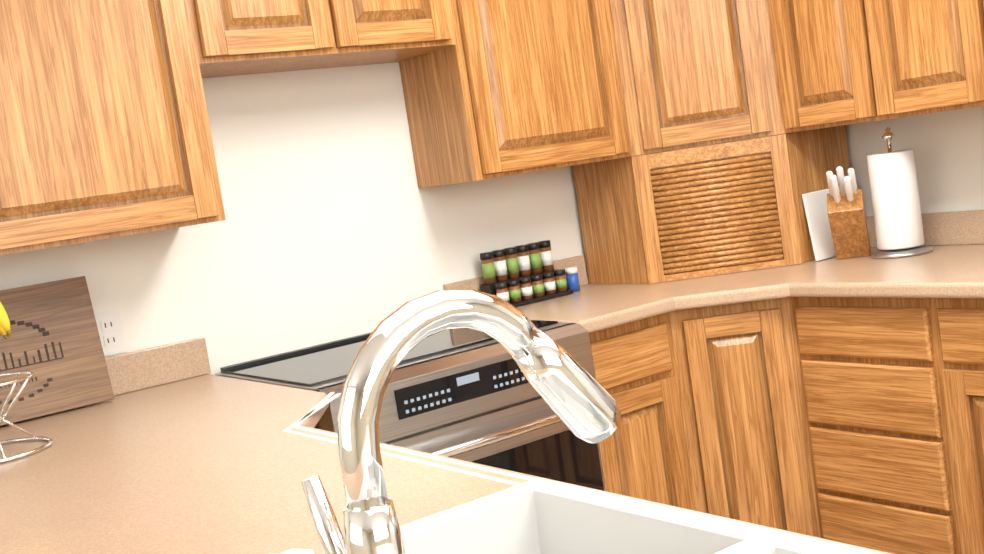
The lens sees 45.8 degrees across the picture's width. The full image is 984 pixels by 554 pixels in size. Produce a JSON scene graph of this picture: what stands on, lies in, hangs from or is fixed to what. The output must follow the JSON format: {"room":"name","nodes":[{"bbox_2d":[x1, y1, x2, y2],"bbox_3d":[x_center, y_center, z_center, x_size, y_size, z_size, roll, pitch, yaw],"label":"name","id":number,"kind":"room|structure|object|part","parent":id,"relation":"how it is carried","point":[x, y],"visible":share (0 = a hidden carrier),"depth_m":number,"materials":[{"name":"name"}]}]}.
{"room":"kitchen","nodes":[
{"label":"kitchen","id":0,"kind":"room"},
{"bbox_2d":[0,62,588,374],"bbox_3d":[-1.201,0.037,2.870,5.100,2.440,0.158,-12,7,-35],"label":"wall","id":1,"kind":"structure","parent":0,"point":[337,224],"depth_m":3.30,"materials":[{"name":"white paint"}]},
{"bbox_2d":[0,236,3,255],"bbox_3d":[-1.409,-0.561,2.476,0.408,1.124,0.329,-12,7,-35],"label":"upper cabinet","id":2,"kind":"object","parent":1,"relation":"attached to","point":[1,237],"depth_m":2.52,"materials":[{"name":"brown wood"}]},
{"bbox_2d":[94,308,126,355],"bbox_3d":[-0.977,0.141,2.971,0.070,0.114,0.010,-12,7,-35],"label":"outlet","id":3,"kind":"object","parent":1,"relation":"attached to","point":[110,328],"visible":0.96,"depth_m":2.97,"materials":[{"name":"white plastic"}]},
{"bbox_2d":[0,0,239,254],"bbox_3d":[-1.024,-0.645,2.748,0.665,1.124,0.329,-12,7,-35],"label":"upper cabinet","id":4,"kind":"object","parent":1,"relation":"attached to","point":[104,128],"depth_m":2.65,"materials":[{"name":"brown wood"}]},
{"bbox_3d":[-0.965,-0.593,2.601,0.575,1.007,0.020,-12,7,-35],"label":"door","id":5,"kind":"part","parent":4,"relation":"part of","materials":[{"name":"brown wood"}]},
{"bbox_2d":[228,0,367,74],"bbox_3d":[-0.666,-0.916,3.003,0.435,0.744,0.329,-12,7,-35],"label":"upper cabinet","id":6,"kind":"object","parent":1,"relation":"attached to","point":[272,36],"depth_m":2.95,"materials":[{"name":"brown wood"}]},
{"bbox_3d":[-0.595,-0.867,2.865,0.352,0.627,0.020,-12,7,-35],"label":"door","id":7,"kind":"part","parent":6,"relation":"part of","materials":[{"name":"brown wood"}]},
{"bbox_2d":[105,257,583,396],"bbox_3d":[-0.674,0.189,3.176,2.443,0.099,0.019,-12,7,-35],"label":"backsplash","id":8,"kind":"structure","parent":1,"relation":"attached to","point":[158,365],"depth_m":3.03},
{"bbox_2d":[336,0,459,66],"bbox_3d":[-0.417,-0.970,3.180,0.444,0.744,0.329,-12,7,-35],"label":"upper cabinet","id":9,"kind":"object","parent":1,"relation":"attached to","point":[401,31],"depth_m":3.14,"materials":[{"name":"brown wood"}]},
{"bbox_3d":[-0.301,-0.931,3.072,0.352,0.627,0.020,-12,7,-35],"label":"door","id":10,"kind":"part","parent":9,"relation":"part of","materials":[{"name":"brown wood"}]},
{"bbox_2d":[400,0,787,187],"bbox_3d":[0.396,-0.932,3.526,1.243,1.124,0.700,-12,7,-35],"label":"upper cabinet","id":11,"kind":"object","parent":1,"relation":"attached to","point":[529,85],"depth_m":3.47,"materials":[{"name":"brown wood"}]},
{"bbox_3d":[0.123,-0.830,3.370,0.545,1.007,0.020,-12,7,-35],"label":"door","id":12,"kind":"part","parent":11,"relation":"part of","materials":[{"name":"brown wood"}]},
{"bbox_2d":[845,106,983,216],"bbox_3d":[2.215,-0.419,2.296,0.100,2.440,4.800,-12,7,-35],"label":"wall","id":13,"kind":"structure","parent":0,"point":[947,147],"depth_m":3.48,"materials":[{"name":"white paint"}]},
{"bbox_2d":[772,0,895,132],"bbox_3d":[0.995,-1.009,3.403,0.394,1.124,0.468,-12,7,-35],"label":"upper cabinet","id":14,"kind":"object","parent":13,"relation":"attached to","point":[834,59],"depth_m":3.33,"materials":[{"name":"brown wood"}]},
{"bbox_3d":[0.906,-0.944,3.335,0.020,1.007,0.315,-12,7,-35],"label":"door","id":15,"kind":"part","parent":14,"relation":"part of","materials":[{"name":"brown wood"}]},
{"bbox_3d":[1.102,-0.947,3.058,0.020,1.007,0.335,-12,7,-35],"label":"door","id":16,"kind":"part","parent":14,"relation":"part of","materials":[{"name":"brown wood"}]},
{"bbox_2d":[866,209,983,248],"bbox_3d":[1.557,-0.148,3.202,0.019,0.099,1.303,-12,7,-35],"label":"backsplash","id":17,"kind":"structure","parent":13,"relation":"attached to","point":[952,227],"depth_m":3.46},
{"bbox_2d":[884,0,983,117],"bbox_3d":[1.222,-1.018,3.136,0.328,1.124,0.493,-12,7,-35],"label":"upper cabinet","id":18,"kind":"object","parent":13,"relation":"attached to","point":[936,47],"depth_m":3.06,"materials":[{"name":"brown wood"}]},
{"bbox_3d":[0.362,1.259,1.035,5.100,0.080,4.900,-12,7,-35],"label":"floor","id":19,"kind":"structure","parent":0,"visible":0},
{"bbox_2d":[215,320,605,490],"bbox_3d":[-0.167,0.631,3.085,0.760,0.926,0.699,-12,7,-35],"label":"range","id":20,"kind":"object","parent":19,"relation":"on","point":[469,395],"visible":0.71,"depth_m":2.86,"materials":[{"name":"silver metal"}]},
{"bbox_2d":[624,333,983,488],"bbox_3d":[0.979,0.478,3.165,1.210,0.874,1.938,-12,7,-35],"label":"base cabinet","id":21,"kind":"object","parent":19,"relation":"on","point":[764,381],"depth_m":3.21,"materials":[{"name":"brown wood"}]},
{"bbox_2d":[0,373,983,553],"bbox_3d":[-0.225,0.360,1.424,1.112,0.040,3.398,-12,7,-35],"label":"countertop","id":22,"kind":"structure","parent":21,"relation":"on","point":[206,463],"depth_m":2.34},
{"bbox_2d":[0,302,52,462],"bbox_3d":[-1.056,0.140,2.371,0.232,0.460,0.232,-12,7,-35],"label":"stand","id":23,"kind":"object","parent":22,"relation":"on","point":[5,331],"visible":0.98,"depth_m":2.39,"materials":[{"name":"silver metal"}]},
{"bbox_2d":[0,276,114,425],"bbox_3d":[-1.158,0.190,2.768,0.450,0.312,0.078,-12,7,-35],"label":"cutting board","id":24,"kind":"object","parent":22,"relation":"on","point":[52,343],"visible":0.88,"depth_m":2.82,"materials":[{"name":"brown wood"}]},
{"bbox_2d":[292,276,639,553],"bbox_3d":[-0.021,0.162,1.060,0.308,0.313,0.117,-12,7,-35],"label":"faucet","id":25,"kind":"object","parent":22,"relation":"on","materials":[{"name":"silver metal"}]},
{"bbox_2d":[296,475,935,553],"bbox_3d":[0.088,0.408,1.064,0.580,0.185,0.850,-12,7,-35],"label":"sink","id":26,"kind":"object","parent":22,"relation":"in","point":[531,514],"depth_m":1.44,"materials":[{"name":"white ceramic"}]},
{"bbox_3d":[0.374,0.224,3.201,0.310,0.135,0.019,-12,7,-35],"label":"drawer","id":27,"kind":"part","parent":21,"relation":"part of","materials":[{"name":"brown wood"}]},
{"bbox_3d":[0.428,0.585,3.235,0.310,0.563,0.020,-12,7,-35],"label":"door","id":28,"kind":"part","parent":21,"relation":"part of","materials":[{"name":"brown wood"}]},
{"bbox_2d":[548,245,983,348],"bbox_3d":[0.909,0.028,3.126,1.210,0.039,1.928,-12,7,-35],"label":"countertop","id":29,"kind":"structure","parent":21,"relation":"on","point":[934,299],"depth_m":3.18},
{"bbox_2d":[480,240,572,306],"bbox_3d":[0.102,-0.009,3.629,0.275,0.174,0.110,-12,7,-35],"label":"spice rack","id":30,"kind":"object","parent":29,"relation":"on","point":[519,275],"visible":0.98,"depth_m":3.61,"materials":[{"name":"multicoloured glass"}]},
{"bbox_2d":[564,267,579,291],"bbox_3d":[0.258,0.008,3.726,0.042,0.076,0.042,-12,7,-35],"label":"jar","id":31,"kind":"object","parent":29,"relation":"on","point":[572,278],"visible":0.88,"depth_m":3.71,"materials":[{"name":"blue plastic"}]},
{"bbox_2d":[573,125,849,284],"bbox_3d":[0.721,-0.230,3.776,0.640,0.399,0.611,-12,7,-35],"label":"appliance garage","id":32,"kind":"object","parent":29,"relation":"on","point":[719,213],"depth_m":3.59,"materials":[{"name":"brown wood"}]},
{"bbox_2d":[802,188,839,260],"bbox_3d":[1.071,-0.172,3.630,0.250,0.209,0.031,-12,7,-35],"label":"board","id":33,"kind":"object","parent":29,"relation":"on","point":[815,206],"visible":0.48,"depth_m":3.58,"materials":[{"name":"white plastic"}]},
{"bbox_2d":[826,166,870,258],"bbox_3d":[1.051,-0.191,3.450,0.100,0.285,0.252,-7,6,20],"label":"knife block","id":34,"kind":"object","parent":29,"relation":"on","point":[847,220],"visible":1,"depth_m":3.42,"materials":[{"name":"brown wood"}]},
{"bbox_2d":[867,127,932,258],"bbox_3d":[1.182,-0.253,3.420,0.176,0.375,0.176,-12,7,-35],"label":"paper towel holder","id":35,"kind":"object","parent":29,"relation":"on","point":[896,203],"visible":1,"depth_m":3.37,"materials":[{"name":"white paper"}]},
{"bbox_3d":[0.973,0.147,3.076,0.019,0.135,0.415,-12,7,-35],"label":"drawer","id":36,"kind":"part","parent":21,"relation":"part of","materials":[{"name":"brown wood"}]},
{"bbox_3d":[0.998,0.318,3.092,0.019,0.178,0.415,-12,7,-35],"label":"drawer","id":37,"kind":"part","parent":21,"relation":"part of","materials":[{"name":"brown wood"}]},
{"bbox_3d":[1.026,0.507,3.110,0.019,0.178,0.415,-12,7,-35],"label":"drawer","id":38,"kind":"part","parent":21,"relation":"part of","materials":[{"name":"brown wood"}]},
{"bbox_3d":[1.055,0.696,3.128,0.019,0.178,0.415,-12,7,-35],"label":"drawer","id":39,"kind":"part","parent":21,"relation":"part of","materials":[{"name":"brown wood"}]},
{"bbox_3d":[1.213,0.143,2.735,0.019,0.135,0.360,-12,7,-35],"label":"drawer","id":40,"kind":"part","parent":21,"relation":"part of","materials":[{"name":"brown wood"}]},
{"bbox_3d":[1.267,0.504,2.769,0.020,0.563,0.360,-12,7,-35],"label":"door","id":41,"kind":"part","parent":21,"relation":"part of","materials":[{"name":"brown wood"}]}
]}

